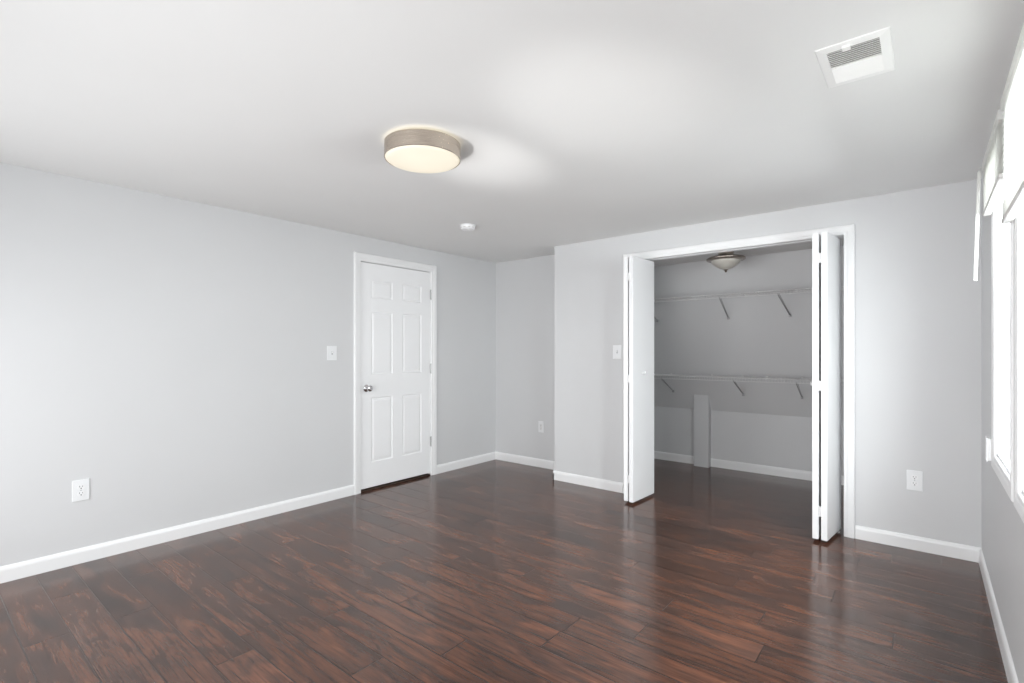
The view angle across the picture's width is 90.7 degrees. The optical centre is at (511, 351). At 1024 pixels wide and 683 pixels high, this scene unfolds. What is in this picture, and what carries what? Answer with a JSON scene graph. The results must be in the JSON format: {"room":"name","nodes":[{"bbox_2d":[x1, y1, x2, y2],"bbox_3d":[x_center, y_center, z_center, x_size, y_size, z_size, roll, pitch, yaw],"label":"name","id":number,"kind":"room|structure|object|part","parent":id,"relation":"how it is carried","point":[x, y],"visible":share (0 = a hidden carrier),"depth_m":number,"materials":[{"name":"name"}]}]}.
{"room":"empty bedroom","nodes":[
{"label":"empty bedroom","id":0,"kind":"room"},
{"bbox_2d":[0,162,495,566],"bbox_3d":[-1.782,0.116,4.033,0.120,2.276,5.075,0,0,39],"label":"wall","id":1,"kind":"structure","parent":0,"point":[167,354],"depth_m":3.37,"materials":[{"name":"grey paint"}]},
{"bbox_2d":[72,479,89,501],"bbox_3d":[-2.552,0.824,2.994,0.009,0.124,0.080,0,0,39],"label":"power outlet","id":2,"kind":"object","parent":1,"relation":"attached to","point":[80,488],"visible":1,"depth_m":2.99,"materials":[{"name":"white plastic"}]},
{"bbox_2d":[77,491,84,495],"bbox_3d":[-2.550,0.843,2.993,0.004,0.027,0.034,0,0,39],"label":"receptacle","id":3,"kind":"object","parent":2,"relation":"attached to","point":[79,493],"depth_m":2.99,"materials":[{"name":"grey plastic"}]},
{"bbox_2d":[77,485,84,489],"bbox_3d":[-2.550,0.804,2.993,0.004,0.027,0.034,0,0,39],"label":"receptacle","id":4,"kind":"object","parent":2,"relation":"attached to","point":[79,487],"depth_m":2.99,"materials":[{"name":"grey plastic"}]},
{"bbox_2d":[0,485,353,583],"bbox_3d":[-2.360,1.210,3.224,0.013,0.088,3.090,0,0,39],"label":"baseboard","id":5,"kind":"structure","parent":1,"relation":"attached to","point":[23,569],"depth_m":3.27,"materials":[{"name":"white paint"}]},
{"bbox_2d":[327,346,336,359],"bbox_3d":[-1.511,0.015,4.255,0.019,0.120,0.090,0,0,39],"label":"light switch","id":6,"kind":"object","parent":1,"relation":"attached to","point":[331,350],"visible":1,"depth_m":4.25,"materials":[{"name":"white plastic"}]},
{"bbox_2d":[354,252,436,494],"bbox_3d":[-1.103,0.192,4.812,0.182,2.123,0.959,0,0,39],"label":"door","id":7,"kind":"structure","parent":1,"relation":"in","point":[395,300],"depth_m":4.76,"materials":[{"name":"white paint"}]},
{"bbox_3d":[-1.279,0.332,4.508,0.068,0.064,0.064,0,0,39],"label":"knob","id":8,"kind":"part","parent":7,"relation":"part of","materials":[{"name":"silver metal"}]},
{"bbox_2d":[437,451,495,473],"bbox_3d":[-0.478,1.210,5.518,0.013,0.088,0.924,0,0,39],"label":"baseboard","id":9,"kind":"structure","parent":1,"relation":"attached to","point":[453,465],"depth_m":5.48,"materials":[{"name":"white paint"}]},
{"bbox_2d":[0,459,1007,682],"bbox_3d":[0.159,1.254,3.155,4.316,0.001,6.280,0,0,39],"label":"floor","id":10,"kind":"structure","parent":0,"point":[493,571],"depth_m":2.55,"materials":[{"name":"brown wood"}]},
{"bbox_2d":[0,0,1023,262],"bbox_3d":[-0.171,-1.062,2.634,4.386,0.080,5.195,0,0,39],"label":"ceiling","id":11,"kind":"structure","parent":0,"point":[572,121],"depth_m":2.10,"materials":[{"name":"paint"}]},
{"bbox_2d":[384,129,460,172],"bbox_3d":[-0.437,-0.972,2.476,0.368,0.102,0.368,0,0,39],"label":"ceiling lamp","id":12,"kind":"object","parent":11,"relation":"attached to","point":[412,150],"visible":1,"depth_m":2.37,"materials":[{"name":"beige fabric"}]},
{"bbox_2d":[385,145,459,172],"bbox_3d":[-0.437,-0.944,2.476,0.359,0.046,0.359,0,0,39],"label":"diffuser","id":13,"kind":"object","parent":12,"relation":"attached to","point":[412,158],"depth_m":2.42,"materials":[{"name":"white plastic"}]},
{"bbox_2d":[460,224,475,230],"bbox_3d":[-0.360,-1.002,4.118,0.132,0.041,0.132,0,0,39],"label":"smoke detector","id":14,"kind":"object","parent":11,"relation":"attached to","point":[465,227],"visible":1,"depth_m":4.07,"materials":[{"name":"white plastic"}]},
{"bbox_2d":[815,26,894,87],"bbox_3d":[1.210,-1.016,1.778,0.207,0.012,0.316,0,0,39],"label":"ceiling vent","id":15,"kind":"object","parent":11,"relation":"in","point":[871,54],"visible":1,"depth_m":1.76,"materials":[{"name":"white metal"}]},
{"bbox_3d":[1.118,-1.014,1.692,0.024,0.008,0.026,0,0,39],"label":"damper lever","id":16,"kind":"part","parent":15,"relation":"part of","materials":[{"name":"white metal"}]},
{"bbox_2d":[496,255,554,460],"bbox_3d":[0.214,0.116,5.612,1.204,2.276,0.100,0,0,39],"label":"wall","id":17,"kind":"structure","parent":0,"point":[525,288],"depth_m":5.59,"materials":[{"name":"grey paint"}]},
{"bbox_2d":[496,452,554,469],"bbox_3d":[0.222,1.210,5.533,1.051,0.088,0.013,0,0,39],"label":"baseboard","id":18,"kind":"structure","parent":17,"relation":"attached to","point":[536,462],"depth_m":5.58,"materials":[{"name":"white paint"}]},
{"bbox_2d":[538,421,543,432],"bbox_3d":[0.313,0.817,5.462,0.070,0.122,0.009,0,0,39],"label":"power outlet","id":19,"kind":"object","parent":17,"relation":"attached to","point":[540,423],"visible":1,"depth_m":5.46,"materials":[{"name":"white plastic"}]},
{"bbox_2d":[694,395,710,467],"bbox_3d":[2.079,0.864,5.519,0.157,0.780,0.090,0,0,39],"label":"wall","id":20,"kind":"structure","parent":0,"point":[702,409],"depth_m":5.48,"materials":[{"name":"grey paint"}]},
{"bbox_2d":[653,238,843,265],"bbox_3d":[1.706,-0.876,4.496,2.335,0.050,0.719,0,0,39],"label":"ceiling","id":21,"kind":"structure","parent":0,"point":[801,246],"depth_m":4.36,"materials":[{"name":"paint"}]},
{"bbox_2d":[706,251,745,271],"bbox_3d":[1.791,-0.755,4.235,0.306,0.193,0.306,0,0,39],"label":"ceiling light","id":22,"kind":"object","parent":21,"relation":"attached to","point":[724,261],"visible":0.91,"depth_m":4.16,"materials":[{"name":"white glass"}]},
{"bbox_3d":[1.791,-0.721,4.235,0.232,0.077,0.232,0,0,39],"label":"lamp shade","id":23,"kind":"part","parent":22,"relation":"part of","materials":[{"name":"white glass"}]},
{"bbox_2d":[654,245,843,475],"bbox_3d":[2.160,0.186,5.049,2.335,2.135,0.872,0,0,39],"label":"wall","id":24,"kind":"structure","parent":0,"point":[770,425],"depth_m":5.03,"materials":[{"name":"grey paint"}]},
{"bbox_2d":[654,451,693,463],"bbox_3d":[1.761,1.210,5.829,0.728,0.088,0.013,0,0,39],"label":"baseboard","id":25,"kind":"structure","parent":24,"relation":"attached to","point":[689,459],"depth_m":5.75,"materials":[{"name":"white paint"}]},
{"bbox_2d":[654,286,842,321],"bbox_3d":[1.940,-0.417,4.765,2.275,0.218,0.416,0,0,39],"label":"wire shelf","id":26,"kind":"object","parent":24,"relation":"attached to","point":[808,290],"visible":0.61,"depth_m":4.56,"materials":[{"name":"white metal"}]},
{"bbox_2d":[654,373,843,398],"bbox_3d":[2.199,0.350,5.080,2.275,0.218,0.416,0,0,39],"label":"wire shelf","id":27,"kind":"object","parent":24,"relation":"attached to","point":[670,374],"visible":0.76,"depth_m":4.95,"materials":[{"name":"white metal"}]},
{"bbox_2d":[711,458,843,484],"bbox_3d":[2.724,1.210,5.039,1.450,0.088,0.013,0,0,39],"label":"baseboard","id":28,"kind":"structure","parent":24,"relation":"attached to","point":[733,465],"depth_m":5.15,"materials":[{"name":"white paint"}]},
{"bbox_2d":[555,180,980,547],"bbox_3d":[1.708,0.116,4.102,3.062,2.276,0.341,0,0,39],"label":"wall","id":29,"kind":"structure","parent":0,"point":[918,297],"depth_m":3.29,"materials":[{"name":"grey paint"}]},
{"bbox_2d":[553,470,622,492],"bbox_3d":[0.692,1.210,4.707,0.749,0.088,0.013,0,0,39],"label":"baseboard","id":30,"kind":"structure","parent":29,"relation":"attached to","point":[609,485],"depth_m":4.68,"materials":[{"name":"white paint"}]},
{"bbox_2d":[613,345,621,358],"bbox_3d":[0.934,0.006,4.505,0.086,0.124,0.019,0,0,39],"label":"light switch","id":31,"kind":"object","parent":29,"relation":"attached to","point":[617,349],"visible":1,"depth_m":4.50,"materials":[{"name":"white plastic"}]},
{"bbox_2d":[624,256,653,502],"bbox_3d":[1.067,0.231,4.290,0.170,2.043,0.391,0,0,33],"label":"bifold door","id":32,"kind":"structure","parent":29,"relation":"in","point":[638,272],"depth_m":4.18,"materials":[{"name":"white paint"}]},
{"bbox_3d":[1.027,0.229,4.328,0.036,2.010,0.370,0,0,29],"label":"door panel","id":33,"kind":"part","parent":32,"relation":"part of","materials":[{"name":"white paint"}]},
{"bbox_2d":[623,224,854,538],"bbox_3d":[1.676,0.201,3.971,1.700,2.106,0.134,0,0,39],"label":"trim","id":34,"kind":"structure","parent":29,"relation":"attached to","point":[847,232],"depth_m":3.42,"materials":[{"name":"white paint"}]},
{"bbox_2d":[810,232,840,540],"bbox_3d":[2.117,0.231,3.445,0.350,2.043,0.139,0,0,-44],"label":"bifold door","id":35,"kind":"structure","parent":29,"relation":"in","point":[825,383],"depth_m":3.33,"materials":[{"name":"white paint"}]},
{"bbox_3d":[2.099,0.229,3.458,0.036,2.010,0.342,0,0,38],"label":"door panel","id":36,"kind":"part","parent":35,"relation":"part of","materials":[{"name":"white paint"}]},
{"bbox_3d":[2.154,0.229,3.410,0.344,2.010,0.036,0,0,-44],"label":"door panel","id":37,"kind":"part","parent":35,"relation":"part of","materials":[{"name":"white paint"}]},
{"bbox_2d":[907,470,922,491],"bbox_3d":[2.542,0.817,3.192,0.080,0.126,0.009,0,0,39],"label":"power outlet","id":38,"kind":"object","parent":29,"relation":"attached to","point":[914,478],"visible":1,"depth_m":3.19,"materials":[{"name":"white plastic"}]},
{"bbox_2d":[855,525,980,562],"bbox_3d":[2.540,1.210,3.190,0.620,0.088,0.013,0,0,39],"label":"baseboard","id":39,"kind":"structure","parent":29,"relation":"attached to","point":[933,546],"depth_m":3.17,"materials":[{"name":"white paint"}]},
{"bbox_2d":[981,175,1023,682],"bbox_3d":[1.400,0.116,1.202,0.140,2.276,4.734,0,0,39],"label":"wall","id":40,"kind":"structure","parent":0,"point":[1002,527],"depth_m":2.32,"materials":[{"name":"grey paint"}]},
{"bbox_2d":[985,436,990,461],"bbox_3d":[2.267,0.464,2.395,0.035,0.112,0.078,0,0,39],"label":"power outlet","id":41,"kind":"object","parent":40,"relation":"attached to","point":[987,439],"visible":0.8,"depth_m":2.38,"materials":[{"name":"white plastic"}]},
{"bbox_2d":[974,109,1004,280],"bbox_3d":[1.990,-0.606,2.109,0.062,0.550,0.685,0,0,39],"label":"window blind","id":42,"kind":"object","parent":40,"relation":"attached to","point":[992,164],"visible":0.84,"depth_m":2.09,"materials":[{"name":"white plastic"}]},
{"bbox_3d":[2.002,-0.640,2.099,0.028,0.018,0.677,0,0,39],"label":"rail","id":43,"kind":"part","parent":42,"relation":"part of","materials":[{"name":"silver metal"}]},
{"bbox_3d":[1.845,-0.743,1.909,0.031,0.216,0.002,0,0,39],"label":"ladder cord","id":44,"kind":"part","parent":42,"relation":"part of","materials":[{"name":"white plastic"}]},
{"bbox_2d":[979,548,1018,682],"bbox_3d":[1.305,1.210,1.207,0.013,0.088,4.621,0,0,39],"label":"baseboard","id":45,"kind":"structure","parent":40,"relation":"attached to","point":[1011,675],"depth_m":2.20,"materials":[{"name":"white paint"}]},
{"bbox_2d":[991,185,1012,501],"bbox_3d":[2.081,-0.176,2.047,0.156,1.434,0.729,0,0,39],"label":"window","id":46,"kind":"structure","parent":40,"relation":"in","point":[1001,234],"depth_m":2.30,"materials":[{"name":"white glass"}]},
{"bbox_3d":[2.088,-0.176,2.042,0.140,1.310,0.605,0,0,39],"label":"frame","id":47,"kind":"part","parent":46,"relation":"part of","materials":[{"name":"white plastic"}]},
{"bbox_2d":[1000,23,1023,223],"bbox_3d":[1.508,-0.664,1.498,0.032,0.435,0.710,0,0,39],"label":"window blind","id":48,"kind":"object","parent":40,"relation":"attached to","point":[1012,100],"visible":1,"depth_m":1.55,"materials":[{"name":"white plastic"}]},
{"bbox_3d":[1.670,-0.651,1.696,0.031,0.401,0.002,0,0,39],"label":"ladder cord","id":49,"kind":"part","parent":48,"relation":"part of","materials":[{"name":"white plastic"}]},
{"bbox_3d":[1.508,-0.456,1.498,0.028,0.018,0.702,0,0,39],"label":"rail","id":50,"kind":"part","parent":48,"relation":"part of","materials":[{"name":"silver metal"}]},
{"bbox_2d":[1013,205,1023,522],"bbox_3d":[1.580,-0.176,1.436,0.156,1.434,0.729,0,0,39],"label":"window","id":51,"kind":"structure","parent":40,"relation":"in","point":[1018,222],"depth_m":1.72,"materials":[{"name":"white glass"}]},
{"bbox_3d":[1.587,-0.176,1.431,0.140,1.310,0.605,0,0,39],"label":"frame","id":52,"kind":"part","parent":51,"relation":"part of","materials":[{"name":"white plastic"}]}
]}

